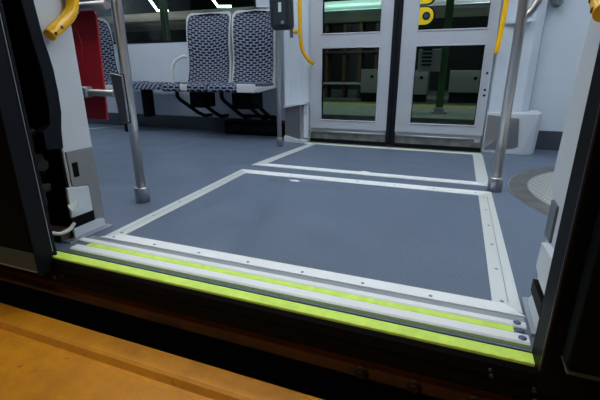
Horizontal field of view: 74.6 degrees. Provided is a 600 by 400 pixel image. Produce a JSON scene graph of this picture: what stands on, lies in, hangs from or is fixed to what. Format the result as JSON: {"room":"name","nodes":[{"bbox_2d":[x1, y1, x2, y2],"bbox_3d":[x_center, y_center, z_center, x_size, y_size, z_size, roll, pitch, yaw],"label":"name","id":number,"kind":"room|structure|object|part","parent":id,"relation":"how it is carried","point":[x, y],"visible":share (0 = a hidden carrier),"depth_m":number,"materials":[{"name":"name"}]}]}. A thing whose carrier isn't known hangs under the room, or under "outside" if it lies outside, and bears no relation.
{"room":"train station platform","nodes":[
{"label":"train station platform","id":0,"kind":"room"},
{"bbox_2d":[105,0,284,119],"bbox_3d":[-1.454,-1.911,4.118,3.100,2.010,0.060,7,20,20],"label":"wall","id":1,"kind":"structure","parent":0,"point":[151,62],"depth_m":4.25,"materials":[{"name":"laminate"}]},
{"bbox_2d":[113,0,255,43],"bbox_3d":[-1.564,-2.135,4.069,2.480,0.955,0.036,7,20,20],"label":"window","id":2,"kind":"structure","parent":1,"relation":"in","point":[254,0],"depth_m":4.17,"materials":[{"name":"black glass"}]},
{"bbox_2d":[87,112,284,130],"bbox_3d":[-1.453,-0.889,4.451,3.100,0.140,0.075,7,20,20],"label":"baseboard","id":3,"kind":"structure","parent":1,"relation":"attached to","point":[164,121],"depth_m":4.38,"materials":[{"name":"plastic"}]},
{"bbox_2d":[162,10,232,117],"bbox_3d":[-0.994,-1.276,3.755,0.626,1.014,0.616,7,20,20],"label":"passenger seat","id":4,"kind":"object","parent":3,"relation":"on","point":[208,32],"visible":0.94,"depth_m":3.80,"materials":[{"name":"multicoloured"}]},
{"bbox_3d":[-1.193,-1.276,3.891,0.180,0.301,0.044,-4,19,-12],"label":"armrest","id":5,"kind":"part","parent":4,"relation":"part of","materials":[{"name":"grey plastic"}]},
{"bbox_2d":[162,82,228,91],"bbox_3d":[-0.973,-1.064,3.701,0.482,0.074,0.399,7,20,20],"label":"seat cushion","id":6,"kind":"object","parent":4,"relation":"on","point":[185,86],"depth_m":3.52,"materials":[{"name":"fabric"}]},
{"bbox_2d":[187,13,228,81],"bbox_3d":[-0.883,-1.456,3.824,0.456,0.657,0.168,7,20,20],"label":"backrest cushion","id":7,"kind":"object","parent":4,"relation":"on","point":[207,33],"depth_m":3.82,"materials":[{"name":"fabric"}]},
{"bbox_2d":[209,7,276,119],"bbox_3d":[-0.484,-1.216,3.566,0.461,1.014,0.616,7,20,20],"label":"passenger seat","id":8,"kind":"object","parent":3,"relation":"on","point":[253,36],"visible":0.95,"depth_m":3.63,"materials":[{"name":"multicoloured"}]},
{"bbox_2d":[209,82,272,92],"bbox_3d":[-0.518,-1.010,3.533,0.437,0.074,0.399,7,20,20],"label":"seat cushion","id":9,"kind":"object","parent":8,"relation":"on","point":[233,87],"depth_m":3.38,"materials":[{"name":"fabric"}]},
{"bbox_2d":[233,10,272,82],"bbox_3d":[-0.428,-1.402,3.656,0.411,0.657,0.168,7,20,20],"label":"backrest cushion","id":10,"kind":"object","parent":8,"relation":"on","point":[252,29],"depth_m":3.65,"materials":[{"name":"fabric"}]},
{"bbox_2d":[93,0,489,32],"bbox_3d":[1.496,-4.745,6.107,18.001,3.610,0.354,7,20,20],"label":"duct","id":11,"kind":"object","parent":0,"point":[350,10],"visible":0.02,"depth_m":6.77,"materials":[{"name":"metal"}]},
{"bbox_3d":[2.500,-6.894,6.682,19.000,0.100,10.000,7,20,20],"label":"trim","id":12,"kind":"structure","parent":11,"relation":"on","visible":0},
{"bbox_2d":[149,0,168,11],"bbox_3d":[-3.946,-6.595,10.554,0.625,2.860,0.060,7,20,20],"label":"tube light","id":13,"kind":"object","parent":12,"relation":"hanging from","point":[151,2],"visible":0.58,"depth_m":10.97,"materials":[{"name":"white"}]},
{"bbox_2d":[212,0,231,7],"bbox_3d":[-2.082,-6.374,9.864,0.625,2.860,0.060,7,20,20],"label":"tube light","id":14,"kind":"object","parent":12,"relation":"hanging from","point":[214,1],"visible":1,"depth_m":10.27,"materials":[{"name":"white"}]},
{"bbox_2d":[54,123,557,352],"bbox_3d":[0.010,-0.139,2.555,7.300,0.100,2.810,7,20,20],"label":"floor","id":15,"kind":"structure","parent":0,"point":[178,163],"depth_m":2.41,"materials":[{"name":"plastic"}]},
{"bbox_2d":[9,0,113,243],"bbox_3d":[-0.891,-0.890,1.260,0.138,2.150,0.200,7,20,20],"label":"door frame","id":16,"kind":"structure","parent":15,"relation":"on","point":[71,173],"depth_m":1.48,"materials":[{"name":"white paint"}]},
{"bbox_2d":[12,0,62,149],"bbox_3d":[-0.893,-1.037,1.143,0.042,1.798,0.089,7,20,20],"label":"seal","id":17,"kind":"object","parent":16,"relation":"attached to","point":[49,135],"visible":1,"depth_m":1.35,"materials":[{"name":"black rubber"}]},
{"bbox_2d":[2,0,75,241],"bbox_3d":[-0.945,-0.857,1.162,0.129,2.150,0.135,7,20,20],"label":"mechanism","id":18,"kind":"object","parent":16,"relation":"attached to","point":[61,233],"visible":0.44,"depth_m":1.41,"materials":[{"name":"black paint"}]},
{"bbox_3d":[-1.002,-0.864,1.183,0.008,2.150,0.135,7,20,20],"label":"plate","id":19,"kind":"part","parent":18,"relation":"part of","materials":[{"name":"black paint"}]},
{"bbox_3d":[-0.934,0.129,1.524,0.080,0.050,0.045,7,20,20],"label":"plate","id":20,"kind":"part","parent":18,"relation":"part of","materials":[{"name":"brown metal"}]},
{"bbox_3d":[-0.886,0.112,1.476,0.023,0.033,0.104,9,20,26],"label":"lever","id":21,"kind":"part","parent":18,"relation":"part of","materials":[{"name":"grey"}]},
{"bbox_2d":[43,0,78,40],"bbox_3d":[-0.824,-0.867,1.288,0.044,0.648,0.149,7,20,20],"label":"grab rail","id":22,"kind":"object","parent":16,"relation":"attached to","point":[69,14],"visible":1,"depth_m":1.36,"materials":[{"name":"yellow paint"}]},
{"bbox_3d":[-0.901,-0.898,1.284,0.100,2.150,0.150,7,20,20],"label":"white panel","id":23,"kind":"part","parent":16,"relation":"part of","materials":[{"name":"white plastic"}]},
{"bbox_3d":[-0.845,-0.048,1.558,0.008,0.308,0.121,7,20,20],"label":"grey panel","id":24,"kind":"part","parent":16,"relation":"part of","materials":[{"name":"grey plastic"}]},
{"bbox_2d":[71,0,114,119],"bbox_3d":[-1.441,-1.300,2.500,0.544,2.150,0.077,7,20,20],"label":"partition panel","id":25,"kind":"object","parent":15,"relation":"on","point":[85,28],"visible":0.5,"depth_m":2.62,"materials":[{"name":"red plastic"}]},
{"bbox_3d":[-1.431,-1.231,2.515,0.520,0.052,0.052,7,20,20],"label":"rail","id":26,"kind":"part","parent":25,"relation":"part of","materials":[{"name":"grey metal"}]},
{"bbox_3d":[-1.450,-0.735,2.688,0.476,0.052,0.046,7,20,20],"label":"rail","id":27,"kind":"part","parent":25,"relation":"part of","materials":[{"name":"grey metal"}]},
{"bbox_2d":[110,0,149,203],"bbox_3d":[-0.802,-1.014,1.633,0.100,2.150,0.070,7,20,20],"label":"pole","id":28,"kind":"object","parent":15,"relation":"on","point":[122,84],"visible":1,"depth_m":1.79,"materials":[{"name":"silver metal"}]},
{"bbox_3d":[-0.818,-0.459,1.791,0.072,0.226,0.010,7,20,20],"label":"plate","id":29,"kind":"part","parent":28,"relation":"part of","materials":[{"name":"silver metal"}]},
{"bbox_2d":[98,17,182,131],"bbox_3d":[-1.760,-1.308,4.094,1.010,1.162,0.441,7,20,20],"label":"passenger seat","id":30,"kind":"object","parent":15,"relation":"on","point":[106,40],"visible":0.34,"depth_m":4.18,"materials":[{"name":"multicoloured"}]},
{"bbox_2d":[98,20,118,80],"bbox_3d":[-2.126,-1.563,4.160,0.168,0.657,0.391,7,20,20],"label":"backrest cushion","id":31,"kind":"object","parent":30,"relation":"on","point":[106,40],"depth_m":4.25,"materials":[{"name":"fabric"}]},
{"bbox_2d":[105,81,148,84],"bbox_3d":[-1.885,-1.219,4.178,0.399,0.074,0.417,7,20,20],"label":"seat cushion","id":32,"kind":"object","parent":30,"relation":"on","point":[106,82],"depth_m":4.07,"materials":[{"name":"fabric"}]},
{"bbox_2d":[224,119,284,136],"bbox_3d":[-0.427,-0.723,3.955,0.690,0.130,0.146,7,20,20],"label":"case","id":33,"kind":"object","parent":15,"relation":"on","point":[232,126],"visible":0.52,"depth_m":3.91,"materials":[{"name":"black paint"}]},
{"bbox_2d":[228,124,276,133],"bbox_3d":[-0.453,-0.703,3.893,0.590,0.070,0.006,7,20,20],"label":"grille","id":34,"kind":"object","parent":33,"relation":"attached to","point":[232,128],"depth_m":3.90,"materials":[{"name":"black metal"}]},
{"bbox_2d":[275,30,282,146],"bbox_3d":[-0.177,-1.480,3.026,0.050,2.150,0.050,7,20,20],"label":"pole","id":35,"kind":"object","parent":15,"relation":"on","point":[277,33],"visible":0.91,"depth_m":3.20,"materials":[{"name":"silver metal"}]},
{"bbox_2d":[269,0,293,37],"bbox_3d":[-0.132,-1.423,2.973,0.186,0.375,0.146,7,20,20],"label":"reader","id":36,"kind":"object","parent":35,"relation":"attached to","point":[281,11],"visible":1,"depth_m":2.92,"materials":[{"name":"grey plastic"}]},
{"bbox_2d":[0,258,564,399],"bbox_3d":[-0.362,0.296,1.256,7.000,0.096,0.113,7,20,20],"label":"train underframe","id":37,"kind":"structure","parent":15,"relation":"attached to","point":[510,379],"depth_m":1.05,"materials":[{"name":"black paint"}]},
{"bbox_2d":[0,0,56,276],"bbox_3d":[-0.906,-0.816,1.038,0.059,2.350,0.076,7,20,20],"label":"door","id":38,"kind":"structure","parent":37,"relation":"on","point":[13,114],"depth_m":1.25,"materials":[{"name":"black paint"}]},
{"bbox_2d":[0,268,517,399],"bbox_3d":[-0.359,0.493,1.327,7.000,0.318,0.082,7,20,20],"label":"platform gap","id":39,"kind":"structure","parent":37,"relation":"attached to","point":[319,373],"depth_m":1.24,"materials":[{"name":"black paint"}]},
{"bbox_2d":[53,234,534,366],"bbox_3d":[-0.148,0.251,1.241,1.538,0.030,0.238,7,20,20],"label":"threshold","id":40,"kind":"object","parent":15,"relation":"on","point":[489,320],"visible":0.98,"depth_m":1.15,"materials":[{"name":"silver metal"}]},
{"bbox_2d":[284,101,309,142],"bbox_3d":[-0.025,-0.709,3.547,0.205,0.356,0.135,7,20,20],"label":"box","id":41,"kind":"object","parent":15,"relation":"on","point":[292,111],"visible":0.99,"depth_m":3.52,"materials":[{"name":"silver metal"}]},
{"bbox_3d":[-0.065,-0.698,3.520,0.151,0.310,0.012,10,21,27],"label":"steel plate","id":42,"kind":"part","parent":41,"relation":"part of","materials":[{"name":"grey metal"}]},
{"bbox_2d":[284,0,310,138],"bbox_3d":[0.023,-1.604,3.396,0.220,2.150,0.328,7,20,20],"label":"panel","id":43,"kind":"object","parent":15,"relation":"on","point":[296,67],"visible":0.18,"depth_m":3.41,"materials":[{"name":"plastic"}]},
{"bbox_2d":[293,0,314,64],"bbox_3d":[0.003,-1.556,3.170,0.190,0.897,0.152,11,21,30],"label":"grab rail","id":44,"kind":"object","parent":43,"relation":"attached to","point":[299,31],"visible":1,"depth_m":3.17,"materials":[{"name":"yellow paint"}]},
{"bbox_2d":[105,169,522,313],"bbox_3d":[0.098,0.047,1.827,1.516,0.005,1.167,7,20,20],"label":"floor hatch","id":45,"kind":"object","parent":15,"relation":"on","point":[448,240],"visible":1,"depth_m":1.61,"materials":[{"name":"plastic"}]},
{"bbox_2d":[252,144,487,185],"bbox_3d":[0.522,-0.290,2.839,1.490,0.004,0.897,7,20,20],"label":"floor hatch","id":46,"kind":"object","parent":15,"relation":"on","point":[468,169],"visible":0.94,"depth_m":2.75,"materials":[{"name":"plastic"}]},
{"bbox_2d":[304,141,480,154],"bbox_3d":[0.735,-0.443,3.299,1.432,0.003,0.160,7,20,20],"label":"threshold","id":47,"kind":"object","parent":15,"relation":"on","point":[308,142],"visible":1,"depth_m":3.27,"materials":[{"name":"silver metal"}]},
{"bbox_2d":[481,110,542,154],"bbox_3d":[1.638,-0.534,3.073,0.379,0.310,0.351,7,20,20],"label":"box","id":48,"kind":"object","parent":15,"relation":"on","point":[524,127],"visible":0.95,"depth_m":2.95,"materials":[{"name":"silver metal"}]},
{"bbox_3d":[1.530,-0.503,2.978,0.238,0.270,0.065,9,21,26],"label":"steel plate","id":49,"kind":"part","parent":48,"relation":"part of","materials":[{"name":"grey metal"}]},
{"bbox_2d":[480,0,548,149],"bbox_3d":[1.619,-1.425,2.838,0.310,2.150,0.265,7,20,20],"label":"panel","id":50,"kind":"object","parent":15,"relation":"on","point":[534,28],"visible":0.47,"depth_m":2.91,"materials":[{"name":"laminate"}]},
{"bbox_2d":[493,0,508,53],"bbox_3d":[1.439,-1.445,2.709,0.136,0.829,0.054,-16,24,-39],"label":"grab rail","id":51,"kind":"object","parent":50,"relation":"attached to","point":[505,2],"visible":1,"depth_m":2.74,"materials":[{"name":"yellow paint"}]},
{"bbox_2d":[487,0,542,192],"bbox_3d":[1.067,-1.067,1.767,0.133,2.150,0.072,7,20,20],"label":"pole","id":52,"kind":"object","parent":15,"relation":"on","point":[524,12],"visible":1,"depth_m":1.94,"materials":[{"name":"silver metal"}]},
{"bbox_2d":[508,167,554,215],"bbox_3d":[1.868,0.019,1.886,1.560,0.006,1.560,7,20,20],"label":"turntable","id":53,"kind":"object","parent":15,"relation":"on","point":[533,188],"visible":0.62,"depth_m":2.15,"materials":[{"name":"silver metal"}]},
{"bbox_3d":[1.868,0.020,1.887,1.356,0.004,1.356,7,20,20],"label":"tread plate","id":54,"kind":"part","parent":53,"relation":"part of","materials":[{"name":"silver metal"}]},
{"bbox_2d":[521,15,599,336],"bbox_3d":[0.665,-0.713,0.709,0.132,2.150,0.260,7,20,20],"label":"door frame","id":55,"kind":"structure","parent":15,"relation":"on","point":[532,305],"depth_m":0.96,"materials":[{"name":"grey metal"}]},
{"bbox_3d":[0.648,0.055,1.014,0.008,0.100,0.063,7,20,20],"label":"grey panel","id":56,"kind":"part","parent":55,"relation":"part of","materials":[{"name":"grey metal"}]},
{"bbox_3d":[0.680,-0.712,0.704,0.100,2.150,0.260,7,20,20],"label":"white panel","id":57,"kind":"part","parent":55,"relation":"part of","materials":[{"name":"white plastic"}]},
{"bbox_2d":[588,0,599,21],"bbox_3d":[0.610,-0.673,0.720,0.044,0.648,0.149,7,20,20],"label":"grab rail","id":58,"kind":"object","parent":55,"relation":"attached to","point":[594,4],"visible":1,"depth_m":0.77,"materials":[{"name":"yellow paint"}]},
{"bbox_2d":[529,0,591,131],"bbox_3d":[2.861,-1.403,2.520,2.240,2.000,0.060,7,20,20],"label":"wall","id":59,"kind":"structure","parent":0,"point":[566,26],"depth_m":2.97,"materials":[{"name":"plastic"}]},
{"bbox_2d":[535,130,562,150],"bbox_3d":[2.863,-0.381,2.852,2.240,0.150,0.075,7,20,20],"label":"baseboard","id":60,"kind":"structure","parent":59,"relation":"attached to","point":[546,140],"depth_m":3.14,"materials":[{"name":"plastic"}]},
{"bbox_2d":[550,0,564,6],"bbox_3d":[1.843,-1.511,2.783,0.091,0.257,0.160,9,21,26],"label":"wall rail","id":61,"kind":"object","parent":59,"relation":"attached to","point":[554,3],"visible":1,"depth_m":2.85,"materials":[{"name":"silver metal"}]},
{"bbox_3d":[-2.506,-1.033,1.710,3.195,2.350,0.079,7,20,20],"label":"wall","id":62,"kind":"structure","parent":0,"visible":0},
{"bbox_2d":[0,116,37,272],"bbox_3d":[-1.364,-0.803,1.218,1.014,2.084,0.058,7,20,20],"label":"door","id":63,"kind":"structure","parent":62,"relation":"in","point":[16,251],"depth_m":1.31,"materials":[{"name":"black paint"}]},
{"bbox_3d":[-1.360,0.149,1.535,1.014,0.068,0.056,7,20,20],"label":"rail","id":64,"kind":"part","parent":63,"relation":"part of","materials":[{"name":"grey metal"}]},
{"bbox_2d":[8,0,56,224],"bbox_3d":[-0.993,-0.900,1.292,0.054,2.150,0.200,7,20,20],"label":"trim","id":65,"kind":"structure","parent":62,"relation":"attached to","point":[8,0],"depth_m":1.41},
{"bbox_3d":[0.837,-2.438,2.806,1.960,0.200,0.410,7,20,20],"label":"wall","id":66,"kind":"structure","parent":0,"visible":0},
{"bbox_2d":[309,0,398,144],"bbox_3d":[0.421,-1.425,3.165,0.716,1.946,0.075,7,20,20],"label":"door","id":67,"kind":"structure","parent":66,"relation":"in","point":[377,131],"depth_m":3.28,"materials":[{"name":"grey metal"}]},
{"bbox_3d":[0.414,-0.559,3.475,0.672,0.058,0.022,7,20,20],"label":"kick plate","id":68,"kind":"part","parent":67,"relation":"part of","materials":[{"name":"silver metal"}]},
{"bbox_3d":[0.409,-1.457,3.156,0.500,1.636,0.012,7,20,20],"label":"moulding","id":69,"kind":"part","parent":67,"relation":"part of","materials":[{"name":"white metal"}]},
{"bbox_2d":[390,0,501,150],"bbox_3d":[1.087,-1.346,2.918,0.706,1.946,0.075,7,20,20],"label":"door","id":70,"kind":"structure","parent":66,"relation":"in","point":[413,14],"depth_m":3.06,"materials":[{"name":"grey metal"}]},
{"bbox_3d":[1.112,-0.476,3.217,0.662,0.058,0.022,7,20,20],"label":"kick plate","id":71,"kind":"part","parent":70,"relation":"part of","materials":[{"name":"silver metal"}]},
{"bbox_3d":[1.126,-1.372,2.891,0.506,1.636,0.012,7,20,20],"label":"moulding","id":72,"kind":"part","parent":70,"relation":"part of","materials":[{"name":"white metal"}]},
{"bbox_3d":[1.849,-0.515,0.098,2.460,2.350,0.080,7,20,20],"label":"wall","id":73,"kind":"structure","parent":0,"visible":0},
{"bbox_2d":[532,43,599,399],"bbox_3d":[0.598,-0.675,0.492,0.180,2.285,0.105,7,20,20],"label":"train door","id":74,"kind":"structure","parent":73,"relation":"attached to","point":[582,200],"depth_m":0.76,"materials":[{"name":"black paint"}]},
{"bbox_2d":[561,206,599,380],"bbox_3d":[0.979,-0.560,0.276,1.015,1.971,0.050,7,20,20],"label":"door","id":75,"kind":"structure","parent":73,"relation":"in","point":[581,352],"depth_m":0.71,"materials":[{"name":"black paint"}]},
{"label":"outside","id":76,"kind":"structure","parent":0,"visible":0},
{"bbox_2d":[0,303,323,399],"bbox_3d":[-0.734,0.922,0.450,7.000,0.420,1.822,7,20,20],"label":"platform edge","id":77,"kind":"object","parent":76,"point":[42,357],"visible":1,"depth_m":1.12,"materials":[{"name":"orange paint"}]},
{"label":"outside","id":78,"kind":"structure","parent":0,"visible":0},
{"bbox_2d":[323,89,475,123],"bbox_3d":[2.829,-1.974,9.152,19.000,0.800,8.300,7,20,20],"label":"platform","id":79,"kind":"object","parent":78,"point":[358,112],"visible":0.14,"depth_m":6.23,"materials":[{"name":"concrete"}]},
{"bbox_2d":[158,0,170,40],"bbox_3d":[-2.383,-4.136,6.606,0.220,4.950,0.220,7,20,20],"label":"steel column","id":80,"kind":"structure","parent":79,"relation":"on","point":[163,8],"depth_m":6.91,"materials":[{"name":"green metal"}]},
{"bbox_2d":[323,21,379,98],"bbox_3d":[1.141,-3.067,8.658,1.250,1.600,0.350,7,20,20],"label":"shelf rack","id":81,"kind":"object","parent":79,"relation":"on","point":[328,53],"visible":0.49,"depth_m":8.65,"materials":[{"name":"brown wood"}]},
{"bbox_3d":[1.143,-2.612,8.810,1.250,0.040,0.350,7,20,20],"label":"shelf","id":82,"kind":"part","parent":81,"relation":"part of","materials":[{"name":"grey metal"}]},
{"bbox_3d":[1.138,-3.798,8.415,1.250,0.040,0.350,7,20,20],"label":"shelf","id":83,"kind":"part","parent":81,"relation":"part of","materials":[{"name":"brown wood"}]},
{"bbox_3d":[1.140,-3.228,8.605,1.250,0.040,0.350,7,20,20],"label":"shelf","id":84,"kind":"part","parent":81,"relation":"part of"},
{"bbox_2d":[360,69,377,101],"bbox_3d":[1.451,-2.336,8.007,0.340,0.620,0.510,7,20,20],"label":"storage cabinet","id":85,"kind":"object","parent":79,"relation":"on","point":[368,88],"visible":0.68,"depth_m":7.79,"materials":[{"name":"grey metal"}]},
{"bbox_2d":[323,103,475,107],"bbox_3d":[1.971,-1.657,6.934,19.000,0.004,0.270,7,20,20],"label":"safety line","id":86,"kind":"object","parent":79,"relation":"on","point":[323,103],"visible":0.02,"depth_m":6.98,"materials":[{"name":"paint"}]},
{"bbox_2d":[413,70,429,101],"bbox_3d":[2.413,-2.279,7.857,0.270,0.600,0.510,7,20,20],"label":"storage cabinet","id":87,"kind":"object","parent":79,"relation":"on","point":[421,85],"visible":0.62,"depth_m":7.65,"materials":[{"name":"grey metal"}]},
{"bbox_2d":[430,0,454,114],"bbox_3d":[2.017,-3.613,4.978,0.220,4.950,0.220,7,20,20],"label":"steel column","id":88,"kind":"structure","parent":79,"relation":"on","point":[438,109],"depth_m":5.52,"materials":[{"name":"green paint"}]},
{"bbox_2d":[417,48,441,71],"bbox_3d":[1.808,-1.952,5.500,0.300,0.300,0.110,7,20,20],"label":"upper cabinet","id":89,"kind":"object","parent":88,"relation":"attached to","point":[429,60],"visible":1,"depth_m":5.46,"materials":[{"name":"grey metal"}]},
{"bbox_3d":[2.026,-1.278,5.754,0.220,0.030,0.220,7,20,20],"label":"plate","id":90,"kind":"part","parent":88,"relation":"part of","materials":[{"name":"grey metal"}]},
{"bbox_2d":[448,70,480,102],"bbox_3d":[3.169,-2.185,7.579,0.570,0.590,0.510,7,20,20],"label":"storage cabinet","id":91,"kind":"object","parent":79,"relation":"on","point":[463,84],"visible":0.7,"depth_m":7.37,"materials":[{"name":"grey metal"}]},
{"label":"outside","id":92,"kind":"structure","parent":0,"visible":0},
{"bbox_2d":[167,0,487,90],"bbox_3d":[3.997,-5.306,11.237,19.000,5.800,0.200,7,20,20],"label":"wall","id":93,"kind":"structure","parent":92,"point":[460,57],"depth_m":12.15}
]}

